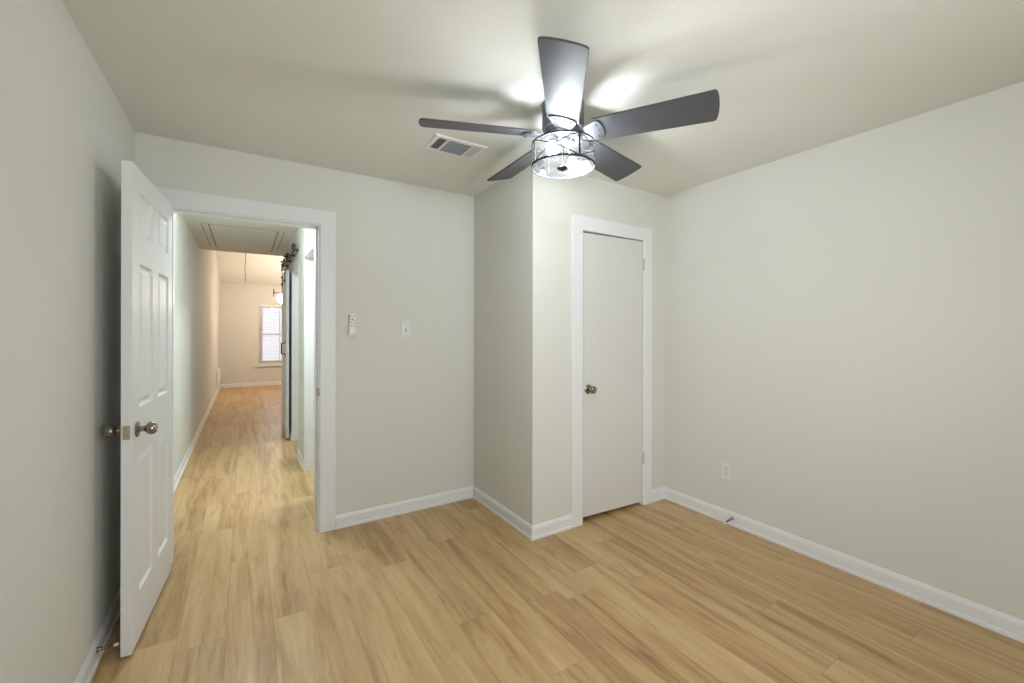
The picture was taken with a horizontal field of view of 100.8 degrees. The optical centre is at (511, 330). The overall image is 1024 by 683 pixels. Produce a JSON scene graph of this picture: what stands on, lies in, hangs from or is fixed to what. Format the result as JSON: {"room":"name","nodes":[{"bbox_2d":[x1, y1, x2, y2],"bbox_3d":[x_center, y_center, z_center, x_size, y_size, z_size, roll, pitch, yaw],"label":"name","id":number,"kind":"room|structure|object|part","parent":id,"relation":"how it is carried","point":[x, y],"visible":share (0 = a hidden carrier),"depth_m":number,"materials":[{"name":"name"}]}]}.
{"room":"empty bedroom","nodes":[
{"label":"empty bedroom","id":0,"kind":"room"},
{"bbox_2d":[0,0,219,682],"bbox_3d":[-3.474,-0.408,4.460,0.100,3.500,12.950,0,0,-32],"label":"wall","id":1,"kind":"structure","parent":0,"point":[65,134],"depth_m":1.40,"materials":[{"name":"grey paint"}]},
{"bbox_2d":[74,589,119,682],"bbox_3d":[-1.047,1.301,0.706,0.017,0.091,3.808,0,0,-32],"label":"baseboard","id":2,"kind":"structure","parent":1,"relation":"attached to","point":[86,673],"depth_m":1.74,"materials":[{"name":"white paint"}]},
{"bbox_2d":[96,642,118,652],"bbox_3d":[-1.646,1.287,1.724,0.066,0.022,0.022,0,0,-32],"label":"door stop","id":3,"kind":"object","parent":1,"relation":"attached to","point":[98,649],"visible":1,"depth_m":1.72,"materials":[{"name":"silver metal"}]},
{"bbox_2d":[174,384,219,491],"bbox_3d":[-4.479,1.296,6.162,0.017,0.091,8.800,0,0,-32],"label":"baseboard","id":4,"kind":"structure","parent":1,"relation":"attached to","point":[183,464],"depth_m":4.73,"materials":[{"name":"white paint"}]},
{"bbox_2d":[216,368,219,384],"bbox_3d":[-6.375,0.978,9.193,0.034,0.280,0.950,0,0,-32],"label":"air vent","id":5,"kind":"object","parent":1,"relation":"in","point":[218,370],"visible":1,"depth_m":8.92,"materials":[{"name":"white paint"}]},
{"bbox_2d":[219,283,281,383],"bbox_3d":[-4.815,0.031,11.207,4.817,2.620,0.100,0,0,-32],"label":"wall","id":6,"kind":"structure","parent":0,"point":[239,303],"depth_m":10.13,"materials":[{"name":"grey paint"}]},
{"bbox_2d":[220,381,281,387],"bbox_3d":[-4.829,1.296,11.130,4.717,0.091,0.017,0,0,-32],"label":"baseboard","id":7,"kind":"structure","parent":6,"relation":"attached to","point":[269,382],"depth_m":10.21,"materials":[{"name":"white paint"}]},
{"bbox_2d":[256,304,281,366],"bbox_3d":[-5.794,0.109,10.565,1.008,1.520,0.145,0,0,-32],"label":"window","id":8,"kind":"structure","parent":6,"relation":"in","point":[260,312],"depth_m":10.39,"materials":[{"name":"white paint"}]},
{"bbox_3d":[-5.783,0.850,10.545,1.008,0.039,0.100,0,0,-32],"label":"sill","id":9,"kind":"part","parent":8,"relation":"part of","materials":[{"name":"white paint"}]},
{"bbox_2d":[259,304,281,364],"bbox_3d":[-5.793,0.089,10.562,0.886,1.471,0.046,0,0,-32],"label":"window blind","id":10,"kind":"object","parent":8,"relation":"attached to","point":[265,305],"visible":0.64,"depth_m":10.45,"materials":[{"name":"white plastic"}]},
{"bbox_3d":[-6.043,0.099,10.379,0.002,1.410,0.002,0,0,-32],"label":"ladder cord","id":11,"kind":"part","parent":10,"relation":"part of","materials":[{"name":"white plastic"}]},
{"bbox_3d":[-5.821,-0.247,10.608,0.808,0.718,0.014,0,0,-32],"label":"sash","id":12,"kind":"part","parent":8,"relation":"part of","materials":[{"name":"white paint"}]},
{"bbox_3d":[-5.814,0.428,10.595,0.808,0.712,0.014,0,0,-32],"label":"sash","id":13,"kind":"part","parent":8,"relation":"part of","materials":[{"name":"white paint"}]},
{"bbox_2d":[284,228,314,458],"bbox_3d":[-2.272,0.124,4.626,0.120,2.440,3.850,0,0,-32],"label":"wall","id":14,"kind":"structure","parent":0,"point":[304,239],"depth_m":4.38,"materials":[{"name":"grey paint"}]},
{"bbox_2d":[280,244,298,437],"bbox_3d":[-2.829,0.170,5.291,0.114,2.288,1.930,0,0,-32],"label":"door","id":15,"kind":"structure","parent":14,"relation":"in","point":[285,277],"depth_m":5.24,"materials":[{"name":"white paint"}]},
{"bbox_3d":[-2.803,-0.899,5.306,0.058,0.095,1.930,0,0,-32],"label":"barn door rail","id":16,"kind":"part","parent":15,"relation":"part of","materials":[{"name":"black metal"}]},
{"bbox_2d":[289,428,291,440],"bbox_3d":[-3.024,1.298,5.689,0.017,0.091,1.250,0,0,-32],"label":"baseboard","id":17,"kind":"structure","parent":14,"relation":"attached to","point":[290,433],"depth_m":5.22,"materials":[{"name":"white paint"}]},
{"bbox_2d":[292,264,298,440],"bbox_3d":[-2.432,0.314,4.880,0.128,2.060,0.750,0,0,-32],"label":"trim","id":18,"kind":"structure","parent":14,"relation":"attached to","point":[295,273],"depth_m":5.17,"materials":[{"name":"white paint"}]},
{"bbox_2d":[297,448,303,470],"bbox_3d":[-2.151,1.299,4.301,0.017,0.091,0.530,0,0,-32],"label":"baseboard","id":19,"kind":"structure","parent":14,"relation":"attached to","point":[299,456],"depth_m":4.26,"materials":[{"name":"white paint"}]},
{"bbox_2d":[304,242,314,499],"bbox_3d":[-1.720,0.315,3.736,0.140,2.060,0.885,0,0,-32],"label":"trim","id":20,"kind":"structure","parent":14,"relation":"attached to","point":[309,258],"depth_m":4.09,"materials":[{"name":"white paint"}]},
{"bbox_3d":[-1.560,0.316,3.366,0.016,2.060,0.089,0,0,-32],"label":"casing","id":21,"kind":"part","parent":20,"relation":"part of","materials":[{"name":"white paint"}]},
{"bbox_2d":[135,132,473,514],"bbox_3d":[-0.676,0.127,3.283,3.386,2.440,0.122,0,0,-32],"label":"wall","id":22,"kind":"structure","parent":0,"point":[405,252],"depth_m":3.07,"materials":[{"name":"grey paint"}]},
{"bbox_2d":[155,186,335,562],"bbox_3d":[-1.651,0.269,2.670,0.985,2.152,0.154,0,0,-32],"label":"trim","id":23,"kind":"structure","parent":22,"relation":"attached to","point":[323,222],"depth_m":2.83,"materials":[{"name":"white paint"}]},
{"bbox_2d":[103,160,171,657],"bbox_3d":[-1.748,0.318,2.046,0.172,2.030,0.728,0,0,-28],"label":"door","id":24,"kind":"structure","parent":23,"relation":"attached to","point":[145,430],"depth_m":1.88,"materials":[{"name":"white paint"}]},
{"bbox_3d":[-1.656,0.418,1.767,0.068,0.067,0.067,0,0,-28],"label":"knob","id":25,"kind":"part","parent":24,"relation":"part of","materials":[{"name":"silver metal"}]},
{"bbox_3d":[-1.578,0.418,1.731,0.024,0.058,0.011,0,0,-28],"label":"latch plate","id":26,"kind":"part","parent":24,"relation":"part of","materials":[{"name":"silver metal"}]},
{"bbox_3d":[-1.565,0.418,1.816,0.068,0.067,0.067,0,0,-28],"label":"knob","id":27,"kind":"part","parent":24,"relation":"part of","materials":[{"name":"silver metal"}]},
{"bbox_2d":[348,314,355,335],"bbox_3d":[-1.104,-0.040,2.927,0.047,0.151,0.025,0,0,-32],"label":"remote","id":28,"kind":"object","parent":22,"relation":"attached to","point":[351,327],"visible":1,"depth_m":2.92,"materials":[{"name":"white plastic"}]},
{"bbox_2d":[335,485,473,528],"bbox_3d":[-0.753,1.302,3.154,1.051,0.091,0.017,0,0,-32],"label":"baseboard","id":29,"kind":"structure","parent":22,"relation":"attached to","point":[357,517],"depth_m":3.11,"materials":[{"name":"white paint"}]},
{"bbox_2d":[401,322,410,337],"bbox_3d":[-0.782,-0.007,3.133,0.070,0.118,0.019,0,0,-32],"label":"light switch","id":30,"kind":"object","parent":22,"relation":"attached to","point":[405,326],"visible":1,"depth_m":3.13,"materials":[{"name":"white plastic"}]},
{"bbox_2d":[474,170,523,518],"bbox_3d":[-0.073,0.128,3.158,0.100,2.440,0.733,0,0,-32],"label":"wall","id":31,"kind":"structure","parent":0,"point":[498,209],"depth_m":3.08,"materials":[{"name":"grey paint"}]},
{"bbox_2d":[473,486,531,540],"bbox_3d":[-0.093,1.303,3.077,0.017,0.091,0.850,0,0,-32],"label":"baseboard","id":32,"kind":"structure","parent":31,"relation":"attached to","point":[522,526],"depth_m":3.01,"materials":[{"name":"white paint"}]},
{"bbox_2d":[62,0,1023,285],"bbox_3d":[-1.433,-1.614,5.742,4.917,1.080,12.950,0,0,-32],"label":"ceiling","id":33,"kind":"structure","parent":0,"point":[340,85],"depth_m":1.79,"materials":[{"name":"white paint"}]},
{"bbox_2d":[201,223,284,280],"bbox_3d":[-3.225,-0.877,5.106,0.756,0.440,1.432,0,0,-32],"label":"attic hatch","id":34,"kind":"object","parent":33,"relation":"attached to","point":[223,236],"visible":1,"depth_m":5.02,"materials":[{"name":"white paint"}]},
{"bbox_3d":[-3.517,-1.096,4.924,0.054,0.002,1.420,0,0,-32],"label":"trim","id":35,"kind":"part","parent":34,"relation":"part of","materials":[{"name":"white paint"}]},
{"bbox_3d":[-3.224,-1.095,5.106,0.616,0.002,1.400,0,0,-32],"label":"hatch panel","id":36,"kind":"part","parent":34,"relation":"part of","materials":[{"name":"white paint"}]},
{"bbox_3d":[-2.933,-1.095,5.292,0.054,0.002,1.420,0,0,-32],"label":"trim","id":37,"kind":"part","parent":34,"relation":"part of","materials":[{"name":"white paint"}]},
{"bbox_2d":[273,289,281,303],"bbox_3d":[-4.579,-1.170,9.405,1.263,1.169,0.210,0,0,-32],"label":"lamp","id":38,"kind":"object","parent":33,"relation":"hanging from","point":[279,297],"visible":0.15,"depth_m":9.07,"materials":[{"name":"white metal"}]},
{"bbox_3d":[-4.969,-0.691,9.160,0.210,0.210,0.210,0,0,-32],"label":"globe","id":39,"kind":"part","parent":38,"relation":"part of","materials":[{"name":"white glass"}]},
{"bbox_2d":[422,133,487,159],"bbox_3d":[-0.338,-1.089,2.522,0.330,0.007,0.216,0,0,-32],"label":"ceiling vent","id":40,"kind":"object","parent":33,"relation":"in","point":[440,143],"visible":1,"depth_m":2.51,"materials":[{"name":"white metal"}]},
{"bbox_2d":[419,36,719,180],"bbox_3d":[0.230,-0.929,2.073,1.318,0.324,1.279,0,0,-32],"label":"ceiling fan","id":41,"kind":"object","parent":33,"relation":"hanging from","point":[563,62],"visible":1,"depth_m":1.89,"materials":[{"name":"grey metal"}]},
{"bbox_3d":[-0.164,-0.937,1.955,0.523,0.008,0.175,0,16,-11],"label":"blade","id":42,"kind":"part","parent":41,"relation":"part of","materials":[{"name":"grey wood"}]},
{"bbox_3d":[0.041,-0.937,2.400,0.175,0.008,0.523,-18,9,-28],"label":"blade","id":43,"kind":"part","parent":41,"relation":"part of","materials":[{"name":"grey"}]},
{"bbox_3d":[0.186,-0.836,1.949,0.054,0.058,0.054,0,0,-32],"label":"bulb","id":44,"kind":"part","parent":41,"relation":"part of","materials":[{"name":"white glass"}]},
{"bbox_2d":[548,138,559,143],"bbox_3d":[0.198,-0.882,1.968,0.037,0.033,0.083,0,0,31],"label":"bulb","id":45,"kind":"object","parent":41,"relation":"attached to","point":[552,140],"depth_m":1.94,"materials":[{"name":"white glass"}]},
{"bbox_3d":[0.244,-0.923,2.037,0.190,0.036,0.190,0,0,-32],"label":"hub plate","id":46,"kind":"part","parent":41,"relation":"part of","materials":[{"name":"grey metal"}]},
{"bbox_3d":[0.196,-0.937,1.623,0.175,0.008,0.523,16,2,6],"label":"blade","id":47,"kind":"part","parent":41,"relation":"part of","materials":[{"name":"grey wood"}]},
{"bbox_2d":[566,149,575,158],"bbox_3d":[0.291,-0.882,2.105,0.037,0.033,0.083,0,0,31],"label":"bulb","id":48,"kind":"object","parent":41,"relation":"attached to","point":[570,156],"depth_m":2.11,"materials":[{"name":"white glass"}]},
{"bbox_3d":[0.302,-0.836,2.125,0.054,0.058,0.054,0,0,-32],"label":"bulb","id":49,"kind":"part","parent":41,"relation":"part of","materials":[{"name":"white glass"}]},
{"bbox_3d":[0.527,-0.936,2.343,0.175,0.008,0.523,-21,-14,41],"label":"blade","id":50,"kind":"part","parent":41,"relation":"part of","materials":[{"name":"grey wood"}]},
{"bbox_3d":[0.623,-0.936,1.863,0.523,0.008,0.175,0,-16,25],"label":"blade","id":51,"kind":"part","parent":41,"relation":"part of","materials":[{"name":"grey wood"}]},
{"bbox_2d":[91,385,1023,682],"bbox_3d":[-1.439,1.386,5.742,4.917,0.080,12.950,0,0,-32],"label":"floor","id":52,"kind":"structure","parent":0,"point":[661,591],"depth_m":2.11,"materials":[{"name":"brown wood"}]},
{"bbox_2d":[524,165,664,524],"bbox_3d":[0.656,0.130,3.124,1.299,2.440,0.100,0,0,-32],"label":"wall","id":53,"kind":"structure","parent":0,"point":[549,204],"depth_m":2.84,"materials":[{"name":"grey paint"}]},
{"bbox_2d":[532,514,571,540],"bbox_3d":[0.264,1.303,2.809,0.336,0.091,0.017,0,0,-32],"label":"baseboard","id":54,"kind":"structure","parent":53,"relation":"attached to","point":[563,523],"depth_m":2.81,"materials":[{"name":"white paint"}]},
{"bbox_2d":[570,214,651,527],"bbox_3d":[0.727,0.274,3.159,0.817,2.151,0.116,0,0,-32],"label":"trim","id":55,"kind":"structure","parent":53,"relation":"attached to","point":[580,224],"depth_m":2.94,"materials":[{"name":"white paint"}]},
{"bbox_2d":[583,233,644,516],"bbox_3d":[0.764,0.316,3.117,0.626,2.025,0.102,0,0,-32],"label":"door","id":56,"kind":"structure","parent":53,"relation":"in","point":[612,266],"depth_m":3.11,"materials":[{"name":"grey paint"}]},
{"bbox_3d":[0.557,0.412,2.967,0.067,0.067,0.068,0,0,-32],"label":"knob","id":57,"kind":"part","parent":56,"relation":"part of","materials":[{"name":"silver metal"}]},
{"bbox_2d":[652,487,663,502],"bbox_3d":[1.166,1.305,3.377,0.163,0.091,0.017,0,0,-32],"label":"baseboard","id":58,"kind":"structure","parent":53,"relation":"attached to","point":[657,494],"depth_m":3.37,"materials":[{"name":"white paint"}]},
{"bbox_2d":[664,81,1023,619],"bbox_3d":[1.845,0.132,2.549,0.100,2.440,4.050,0,0,-32],"label":"wall","id":59,"kind":"structure","parent":0,"point":[844,318],"depth_m":2.31,"materials":[{"name":"grey paint"}]},
{"bbox_2d":[722,462,731,479],"bbox_3d":[1.509,0.987,2.978,0.009,0.115,0.070,0,0,-32],"label":"wall outlet","id":60,"kind":"object","parent":59,"relation":"attached to","point":[726,467],"visible":1,"depth_m":2.97,"materials":[{"name":"white plastic"}]},
{"bbox_2d":[664,487,1023,642],"bbox_3d":[2.021,1.306,2.156,0.017,0.091,2.995,0,0,-32],"label":"baseboard","id":61,"kind":"structure","parent":59,"relation":"attached to","point":[1012,627],"depth_m":2.29,"materials":[{"name":"white paint"}]}
]}

